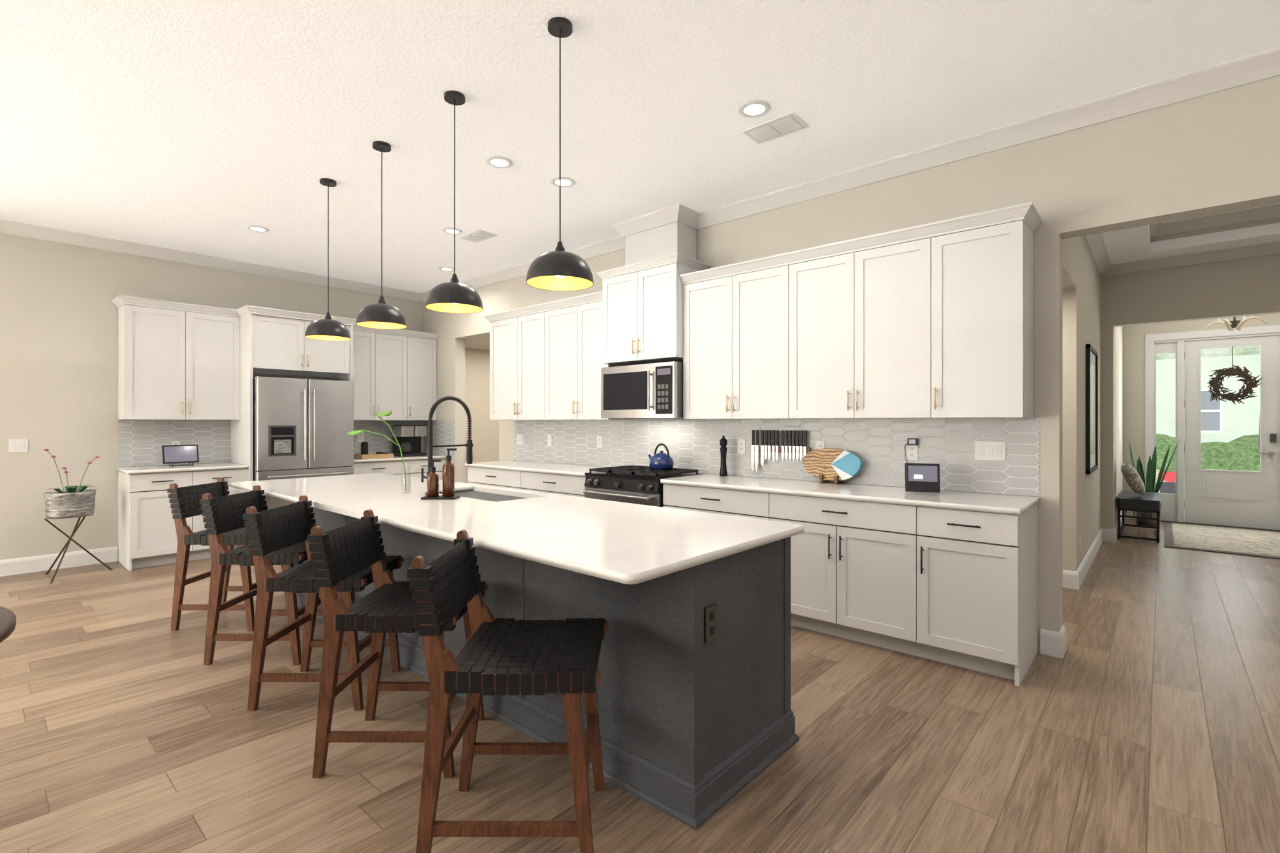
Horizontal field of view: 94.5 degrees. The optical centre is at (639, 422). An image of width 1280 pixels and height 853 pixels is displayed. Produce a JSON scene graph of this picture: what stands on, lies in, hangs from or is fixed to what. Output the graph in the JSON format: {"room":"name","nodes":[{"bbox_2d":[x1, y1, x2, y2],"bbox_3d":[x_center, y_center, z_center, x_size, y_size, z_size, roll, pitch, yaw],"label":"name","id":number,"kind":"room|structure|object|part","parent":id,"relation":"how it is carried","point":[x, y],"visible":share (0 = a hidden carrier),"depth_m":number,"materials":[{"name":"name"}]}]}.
{"room":"kitchen","nodes":[
{"label":"kitchen","id":0,"kind":"room"},
{"bbox_2d":[0,233,423,560],"bbox_3d":[-6.229,-0.205,4.591,0.153,3.110,9.650,0,0,41],"label":"wall","id":1,"kind":"structure","parent":0,"point":[59,354],"depth_m":5.59,"materials":[{"name":"paint"}]},
{"bbox_2d":[0,219,426,301],"bbox_3d":[-6.089,-1.711,4.568,0.095,0.098,9.500,0,0,41],"label":"crown molding","id":2,"kind":"structure","parent":1,"relation":"attached to","point":[6,227],"depth_m":6.13,"materials":[{"name":"white wood"}]},
{"bbox_2d":[0,518,1279,852],"bbox_3d":[1.755,1.380,4.085,12.800,0.060,19.450,0,0,41],"label":"floor","id":3,"kind":"structure","parent":0,"point":[1142,715],"depth_m":2.47,"materials":[{"name":"brown wood"}]},
{"bbox_2d":[0,606,16,643],"bbox_3d":[-2.311,0.968,1.364,1.200,0.765,1.200,0,0,41],"label":"dining table","id":4,"kind":"object","parent":3,"relation":"on","point":[7,621],"visible":1,"depth_m":1.74,"materials":[{"name":"brown wood"}]},
{"bbox_2d":[43,448,113,583],"bbox_3d":[-4.986,0.791,5.255,0.457,1.126,0.454,0,0,41],"label":"plant stand","id":5,"kind":"object","parent":3,"relation":"on","point":[71,502],"visible":0.98,"depth_m":5.16,"materials":[{"name":"metal"}]},
{"bbox_2d":[167,477,284,631],"bbox_3d":[-2.769,0.874,4.052,0.564,0.955,0.473,0,0,0],"label":"stool","id":6,"kind":"object","parent":3,"relation":"on","point":[187,537],"visible":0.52,"depth_m":3.83,"materials":[{"name":"brown wood"}]},
{"bbox_2d":[199,485,339,664],"bbox_3d":[-2.162,0.874,3.516,0.564,0.955,0.473,0,0,0],"label":"stool","id":7,"kind":"object","parent":3,"relation":"on","point":[222,556],"visible":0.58,"depth_m":3.29,"materials":[{"name":"brown wood"}]},
{"bbox_2d":[111,295,446,571],"bbox_3d":[-3.777,0.084,6.704,0.725,2.532,3.233,0,0,41],"label":"kitchen cabinets","id":8,"kind":"object","parent":3,"relation":"on","point":[177,360],"visible":0.67,"depth_m":6.05,"materials":[{"name":"white wood"}]},
{"bbox_2d":[161,444,198,466],"bbox_3d":[-4.586,0.331,5.909,0.163,0.211,0.290,0,0,41],"label":"tablet","id":9,"kind":"object","parent":8,"relation":"on","point":[172,454],"visible":1,"depth_m":5.91,"materials":[{"name":"black"}]},
{"bbox_2d":[353,441,393,458],"bbox_3d":[-3.281,0.335,7.279,0.260,0.200,0.380,0,0,41],"label":"tray","id":10,"kind":"object","parent":8,"relation":"on","point":[364,454],"visible":0.94,"depth_m":7.19,"materials":[{"name":"brown wood"}]},
{"bbox_2d":[392,425,426,456],"bbox_3d":[-2.996,0.235,7.694,0.260,0.400,0.350,0,0,41],"label":"coffee maker","id":11,"kind":"object","parent":8,"relation":"on","point":[408,437],"visible":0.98,"depth_m":7.61,"materials":[{"name":"black plastic"}]},
{"bbox_2d":[253,376,353,520],"bbox_3d":[-3.811,0.432,6.561,0.816,1.795,0.958,0,0,41],"label":"fridge","id":12,"kind":"object","parent":3,"relation":"on","point":[302,427],"visible":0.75,"depth_m":6.26,"materials":[{"name":"grey metal"}]},
{"bbox_2d":[243,495,403,710],"bbox_3d":[-1.572,0.874,2.997,0.564,0.955,0.473,0,0,0],"label":"stool","id":13,"kind":"object","parent":3,"relation":"on","point":[299,579],"visible":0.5,"depth_m":2.79,"materials":[{"name":"brown wood"}]},
{"bbox_2d":[306,509,488,778],"bbox_3d":[-0.977,0.874,2.472,0.564,0.955,0.473,0,0,0],"label":"stool","id":14,"kind":"object","parent":3,"relation":"on","point":[383,609],"visible":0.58,"depth_m":2.27,"materials":[{"name":"black leather"}]},
{"bbox_2d":[407,529,608,852],"bbox_3d":[-0.398,0.874,1.961,0.564,0.955,0.473,0,0,0],"label":"stool","id":15,"kind":"object","parent":3,"relation":"on","point":[503,657],"visible":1,"depth_m":1.75,"materials":[{"name":"black leather"}]},
{"bbox_2d":[231,473,803,830],"bbox_3d":[-1.134,0.893,3.406,3.935,0.914,1.110,0,0,41],"label":"kitchen island","id":16,"kind":"object","parent":3,"relation":"on","point":[696,715],"visible":0.85,"depth_m":2.27,"materials":[{"name":"grey wood"}]},
{"bbox_2d":[347,410,411,493],"bbox_3d":[-1.620,0.181,3.667,0.402,0.509,0.082,0,0,3],"label":"vase","id":17,"kind":"object","parent":16,"relation":"on","point":[379,415],"visible":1,"depth_m":3.66,"materials":[{"name":"clear glass"}]},
{"bbox_2d":[420,448,459,499],"bbox_3d":[-1.141,0.292,3.386,0.190,0.287,0.100,0,0,0],"label":"soap tray","id":18,"kind":"object","parent":16,"relation":"on","point":[448,482],"visible":1,"depth_m":3.36,"materials":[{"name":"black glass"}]},
{"bbox_2d":[421,396,473,494],"bbox_3d":[-1.198,0.136,3.687,0.110,0.600,0.322,0,0,41],"label":"faucet","id":19,"kind":"object","parent":16,"relation":"on","point":[469,445],"visible":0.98,"depth_m":3.62,"materials":[{"name":"black metal"}]},
{"bbox_2d":[583,465,703,507],"bbox_3d":[0.006,0.874,5.003,0.820,0.953,0.667,0,0,41],"label":"range","id":20,"kind":"object","parent":3,"relation":"on","point":[639,485],"visible":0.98,"depth_m":4.79,"materials":[{"name":"grey metal"}]},
{"bbox_2d":[648,443,673,469],"bbox_3d":[0.169,0.286,5.071,0.255,0.219,0.212,0,0,41],"label":"kettle","id":21,"kind":"object","parent":20,"relation":"on","point":[661,460],"visible":1,"depth_m":4.99,"materials":[{"name":"blue metal"}]},
{"bbox_2d":[465,201,1042,686],"bbox_3d":[0.223,-0.204,4.896,5.102,3.109,0.648,0,0,41],"label":"kitchen cabinets","id":22,"kind":"object","parent":3,"relation":"on","point":[934,319],"depth_m":3.75,"materials":[{"name":"white wood"}]},
{"bbox_2d":[601,361,683,418],"bbox_3d":[0.090,-0.262,5.115,0.830,0.447,0.496,0,0,41],"label":"microwave","id":23,"kind":"object","parent":22,"relation":"attached to","point":[649,390],"visible":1,"depth_m":4.91,"materials":[{"name":"grey metal"}]},
{"bbox_2d":[719,435,727,476],"bbox_3d":[0.677,0.271,4.795,0.066,0.330,0.066,0,0,41],"label":"pepper mill","id":24,"kind":"object","parent":22,"relation":"on","point":[723,448],"visible":1,"depth_m":4.77,"materials":[{"name":"black wood"}]},
{"bbox_2d":[802,448,861,484],"bbox_3d":[1.370,0.310,4.230,0.430,0.251,0.118,0,0,41],"label":"cutting board","id":25,"kind":"object","parent":22,"relation":"on","point":[836,465],"visible":1,"depth_m":4.21,"materials":[{"name":"brown wood"}]},
{"bbox_3d":[1.731,0.340,3.628,0.190,0.181,0.093,0,0,19],"label":"smart display","id":26,"kind":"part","parent":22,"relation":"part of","materials":[{"name":"black plastic"}]},
{"bbox_2d":[1116,490,1159,543],"bbox_3d":[6.022,1.115,7.129,0.375,0.470,1.050,0,0,41],"label":"bench","id":27,"kind":"object","parent":3,"relation":"on","point":[1147,502],"visible":1,"depth_m":6.80,"materials":[{"name":"black metal"}]},
{"bbox_2d":[1121,463,1144,495],"bbox_3d":[5.784,0.660,6.939,0.221,0.388,0.396,0,0,41],"label":"pillow","id":28,"kind":"object","parent":27,"relation":"on","point":[1132,478],"visible":1,"depth_m":6.81,"materials":[{"name":"beige fabric"}]},
{"bbox_2d":[1128,437,1180,526],"bbox_3d":[6.747,0.766,7.764,0.525,1.167,0.332,0,0,41],"label":"snake plant","id":29,"kind":"object","parent":3,"relation":"on","point":[1151,473],"visible":0.5,"depth_m":7.74,"materials":[{"name":"green plant"}]},
{"bbox_2d":[1163,521,1279,559],"bbox_3d":[6.964,1.343,6.659,1.590,0.014,2.100,0,0,41],"label":"entry rug","id":30,"kind":"object","parent":3,"relation":"on","point":[1265,544],"visible":1,"depth_m":6.74,"materials":[{"name":"beige fabric"}]},
{"bbox_2d":[0,0,1279,293],"bbox_3d":[0.747,-1.925,2.941,12.800,0.330,16.400,0,0,41],"label":"ceiling","id":31,"kind":"structure","parent":0,"point":[211,127],"depth_m":3.27,"materials":[{"name":"white paint"}]},
{"bbox_2d":[246,225,269,232],"bbox_3d":[-3.467,-1.755,5.365,0.178,0.009,0.178,0,0,32],"label":"recessed light","id":32,"kind":"object","parent":31,"relation":"in","point":[254,228],"depth_m":5.36,"materials":[{"name":"white plastic"}]},
{"bbox_2d":[305,178,350,341],"bbox_3d":[-2.273,-1.187,4.310,0.298,1.146,0.298,0,0,41],"label":"pendant light","id":33,"kind":"object","parent":31,"relation":"hanging from","point":[327,328],"visible":1,"depth_m":4.26,"materials":[{"name":"black metal"}]},
{"bbox_2d":[355,141,406,329],"bbox_3d":[-1.637,-1.187,3.750,0.298,1.146,0.298,0,0,41],"label":"pendant light","id":34,"kind":"object","parent":31,"relation":"hanging from","point":[381,314],"visible":1,"depth_m":3.70,"materials":[{"name":"black metal"}]},
{"bbox_2d":[438,266,454,271],"bbox_3d":[-2.210,-1.755,6.767,0.178,0.009,0.178,0,0,32],"label":"recessed light","id":35,"kind":"object","parent":31,"relation":"in","point":[446,269],"depth_m":6.76,"materials":[{"name":"white plastic"}]},
{"bbox_2d":[441,227,462,234],"bbox_3d":[-1.723,-1.755,5.424,0.178,0.009,0.178,0,0,32],"label":"recessed light","id":36,"kind":"object","parent":31,"relation":"in","point":[450,230],"depth_m":5.41,"materials":[{"name":"white plastic"}]},
{"bbox_2d":[425,90,483,313],"bbox_3d":[-0.999,-1.187,3.187,0.298,1.146,0.298,0,0,41],"label":"pendant light","id":37,"kind":"object","parent":31,"relation":"hanging from","point":[454,295],"visible":0.98,"depth_m":3.13,"materials":[{"name":"black metal"}]},
{"bbox_2d":[458,230,497,243],"bbox_3d":[-1.533,-1.753,5.587,0.340,0.013,0.205,0,0,41],"label":"ceiling vent","id":38,"kind":"object","parent":31,"relation":"in","point":[479,235],"depth_m":5.57,"materials":[{"name":"white plastic"}]},
{"bbox_2d":[485,156,513,168],"bbox_3d":[-0.950,-1.755,3.993,0.178,0.009,0.178,0,0,32],"label":"recessed light","id":39,"kind":"object","parent":31,"relation":"in","point":[498,162],"depth_m":3.98,"materials":[{"name":"white plastic"}]},
{"bbox_2d":[525,16,593,291],"bbox_3d":[-0.354,-1.187,2.618,0.298,1.146,0.298,0,0,41],"label":"pendant light","id":40,"kind":"object","parent":31,"relation":"hanging from","point":[559,269],"visible":0.98,"depth_m":2.58,"materials":[{"name":"black metal"}]},
{"bbox_2d":[550,176,574,187],"bbox_3d":[-0.563,-1.755,4.324,0.178,0.009,0.178,0,0,32],"label":"recessed light","id":41,"kind":"object","parent":31,"relation":"in","point":[565,182],"depth_m":4.32,"materials":[{"name":"white plastic"}]},
{"bbox_2d":[610,203,689,241],"bbox_3d":[0.062,-1.711,5.057,0.775,0.098,0.112,0,0,41],"label":"crown molding","id":42,"kind":"structure","parent":31,"relation":"attached to","point":[679,213],"depth_m":5.00,"materials":[{"name":"white wood"}]},
{"bbox_2d":[738,100,770,117],"bbox_3d":[0.641,-1.755,3.314,0.178,0.009,0.178,0,0,32],"label":"recessed light","id":43,"kind":"object","parent":31,"relation":"in","point":[754,109],"depth_m":3.31,"materials":[{"name":"white plastic"}]},
{"bbox_2d":[741,111,809,144],"bbox_3d":[0.808,-1.753,3.537,0.335,0.013,0.205,0,0,41],"label":"ceiling vent","id":44,"kind":"object","parent":31,"relation":"in","point":[785,124],"depth_m":3.52,"materials":[{"name":"white plastic"}]},
{"bbox_2d":[1149,222,1164,237],"bbox_3d":[4.217,-1.961,4.841,0.095,0.098,3.300,0,0,41],"label":"crown molding","id":45,"kind":"structure","parent":31,"relation":"attached to","point":[1157,229],"depth_m":5.99,"materials":[{"name":"white wood"}]},
{"bbox_2d":[1162,204,1279,235],"bbox_3d":[5.767,-1.961,5.611,1.200,0.098,0.095,0,0,41],"label":"crown molding","id":46,"kind":"structure","parent":31,"relation":"attached to","point":[1270,212],"depth_m":5.71,"materials":[{"name":"white wood"}]},
{"bbox_2d":[1203,315,1268,331],"bbox_3d":[6.858,-1.409,6.819,0.378,0.701,0.378,0,0,7],"label":"antler mount","id":47,"kind":"object","parent":31,"relation":"hanging from","point":[1237,325],"visible":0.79,"depth_m":6.79,"materials":[{"name":"grey metal"}]},
{"bbox_2d":[423,75,1279,652],"bbox_3d":[1.754,-0.205,4.084,12.800,3.110,0.153,0,0,41],"label":"wall","id":48,"kind":"structure","parent":0,"point":[1215,152],"depth_m":3.64,"materials":[{"name":"paint"}]},
{"bbox_2d":[420,238,625,301],"bbox_3d":[-1.457,-1.711,6.744,3.925,0.098,0.110,0,0,41],"label":"crown molding","id":49,"kind":"structure","parent":48,"relation":"attached to","point":[606,246],"depth_m":6.63,"materials":[{"name":"white wood"}]},
{"bbox_2d":[750,430,811,471],"bbox_3d":[1.075,0.228,4.554,0.500,0.335,0.038,0,0,41],"label":"knives","id":50,"kind":"object","parent":48,"relation":"attached to","point":[756,449],"visible":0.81,"depth_m":4.55,"materials":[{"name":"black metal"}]},
{"bbox_2d":[904,438,918,463],"bbox_3d":[1.796,0.228,3.922,0.082,0.246,0.022,0,0,41],"label":"charger","id":51,"kind":"object","parent":48,"relation":"attached to","point":[912,441],"visible":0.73,"depth_m":3.91,"materials":[{"name":"black"}]},
{"bbox_2d":[685,46,1279,229],"bbox_3d":[3.406,-1.711,2.457,7.870,0.098,0.110,0,0,41],"label":"crown molding","id":52,"kind":"structure","parent":48,"relation":"attached to","point":[1246,70],"depth_m":3.46,"materials":[{"name":"white"}]},
{"bbox_2d":[465,235,1279,571],"bbox_3d":[2.806,-0.205,7.658,9.650,3.110,6.600,0,0,41],"label":"wall","id":53,"kind":"structure","parent":0,"point":[1114,320],"depth_m":6.36,"materials":[{"name":"paint"}]},
{"bbox_2d":[0,511,1121,658],"bbox_3d":[-0.435,1.278,3.983,9.350,0.143,16.100,0,0,41],"label":"baseboard","id":54,"kind":"structure","parent":53,"relation":"attached to","point":[1052,644],"depth_m":5.32,"materials":[{"name":"white paint"}]},
{"bbox_2d":[1085,343,1098,474],"bbox_3d":[4.354,-0.120,5.693,0.030,1.180,0.900,0,0,41],"label":"picture frame","id":55,"kind":"object","parent":53,"relation":"attached to","point":[1091,409],"visible":1,"depth_m":5.65,"materials":[{"name":"black wood"}]},
{"bbox_2d":[1084,233,1112,276],"bbox_3d":[4.428,-1.711,5.728,0.095,0.098,2.590,0,0,41],"label":"crown molding","id":56,"kind":"structure","parent":53,"relation":"attached to","point":[1095,242],"depth_m":5.97,"materials":[{"name":"white wood"}]},
{"bbox_2d":[1110,241,1279,275],"bbox_3d":[6.053,-1.711,5.958,2.010,0.098,0.095,0,0,41],"label":"crown molding","id":57,"kind":"structure","parent":53,"relation":"attached to","point":[1271,248],"depth_m":6.16,"materials":[{"name":"white wood"}]},
{"bbox_2d":[1144,325,1279,531],"bbox_3d":[7.583,0.070,7.717,1.520,2.560,0.194,0,0,41],"label":"front door","id":58,"kind":"structure","parent":53,"relation":"in","point":[1245,499],"depth_m":7.75,"materials":[{"name":"white wood"}]},
{"bbox_2d":[1206,346,1262,404],"bbox_3d":[7.609,-0.604,7.572,0.503,0.752,0.067,0,0,41],"label":"wreath","id":59,"kind":"object","parent":58,"relation":"hanging from","point":[1215,383],"visible":1,"depth_m":7.58,"materials":[{"name":"brown"}]},
{"bbox_3d":[-1.485,-0.205,0.410,12.800,3.110,9.650,0,0,41],"label":"wall","id":60,"kind":"structure","parent":0,"visible":0},
{"bbox_2d":[8,438,28,452],"bbox_3d":[-5.533,0.205,5.263,0.008,0.116,0.118,0,0,41],"label":"light switch","id":61,"kind":"object","parent":60,"relation":"attached to","point":[15,445],"depth_m":5.26,"materials":[{"name":"white plastic"}]},
{"bbox_2d":[171,441,179,444],"bbox_3d":[-4.790,0.251,6.101,0.007,0.116,0.072,0,0,41],"label":"outlet","id":62,"kind":"object","parent":60,"relation":"attached to","point":[172,442],"depth_m":6.10,"materials":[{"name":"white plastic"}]},
{"bbox_2d":[358,433,363,442],"bbox_3d":[-3.546,0.195,7.512,0.007,0.116,0.072,0,0,41],"label":"outlet","id":63,"kind":"object","parent":60,"relation":"attached to","point":[360,437],"depth_m":7.51,"materials":[{"name":"white plastic"}]},
{"bbox_2d":[516,434,523,444],"bbox_3d":[-1.364,0.195,6.724,0.118,0.116,0.008,0,0,41],"label":"light switch","id":64,"kind":"object","parent":60,"relation":"attached to","point":[520,437],"depth_m":6.71,"materials":[{"name":"white plastic"}]},
{"bbox_2d":[547,435,551,446],"bbox_3d":[-0.977,0.195,6.384,0.072,0.116,0.007,0,0,41],"label":"outlet","id":65,"kind":"object","parent":60,"relation":"attached to","point":[549,437],"depth_m":6.38,"materials":[{"name":"white plastic"}]},
{"bbox_2d":[596,436,602,448],"bbox_3d":[-0.403,0.195,5.877,0.072,0.116,0.007,0,0,41],"label":"outlet","id":66,"kind":"object","parent":60,"relation":"attached to","point":[599,439],"depth_m":5.87,"materials":[{"name":"white plastic"}]},
{"bbox_2d":[737,439,745,453],"bbox_3d":[0.823,0.195,4.797,0.072,0.116,0.007,0,0,41],"label":"outlet","id":67,"kind":"object","parent":60,"relation":"attached to","point":[741,443],"depth_m":4.79,"materials":[{"name":"white plastic"}]},
{"bbox_2d":[815,441,824,449],"bbox_3d":[1.326,0.195,4.354,0.072,0.116,0.007,0,0,41],"label":"outlet","id":68,"kind":"object","parent":60,"relation":"attached to","point":[818,444],"depth_m":4.35,"materials":[{"name":"white plastic"}]},
{"bbox_2d":[906,443,918,460],"bbox_3d":[1.808,0.195,3.929,0.072,0.116,0.007,0,0,41],"label":"outlet","id":69,"kind":"object","parent":60,"relation":"attached to","point":[912,450],"depth_m":3.93,"materials":[{"name":"white plastic"}]},
{"bbox_2d":[975,441,1005,461],"bbox_3d":[2.147,0.176,3.628,0.164,0.116,0.008,0,0,41],"label":"light switch","id":70,"kind":"object","parent":60,"relation":"attached to","point":[990,451],"depth_m":3.62,"materials":[{"name":"white plastic"}]},
{"bbox_2d":[1078,535,1080,551],"bbox_3d":[3.674,1.010,4.941,0.006,0.120,0.070,0,0,41],"label":"outlet","id":71,"kind":"object","parent":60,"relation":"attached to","point":[1079,537],"depth_m":4.92,"materials":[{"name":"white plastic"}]},
{"label":"outside","id":72,"kind":"structure","parent":0,"visible":0},
{"bbox_2d":[1156,354,1259,493],"bbox_3d":[20.311,-5.230,19.462,40.000,13.399,34.240,0,0,41],"label":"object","id":73,"kind":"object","parent":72,"point":[1215,417],"depth_m":19.84,"materials":[{"name":"clear glass"}]},
{"bbox_2d":[1156,346,1259,359],"bbox_3d":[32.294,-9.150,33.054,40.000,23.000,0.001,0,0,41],"label":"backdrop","id":74,"kind":"structure","parent":72,"point":[1210,352],"depth_m":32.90,"materials":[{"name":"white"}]}
]}

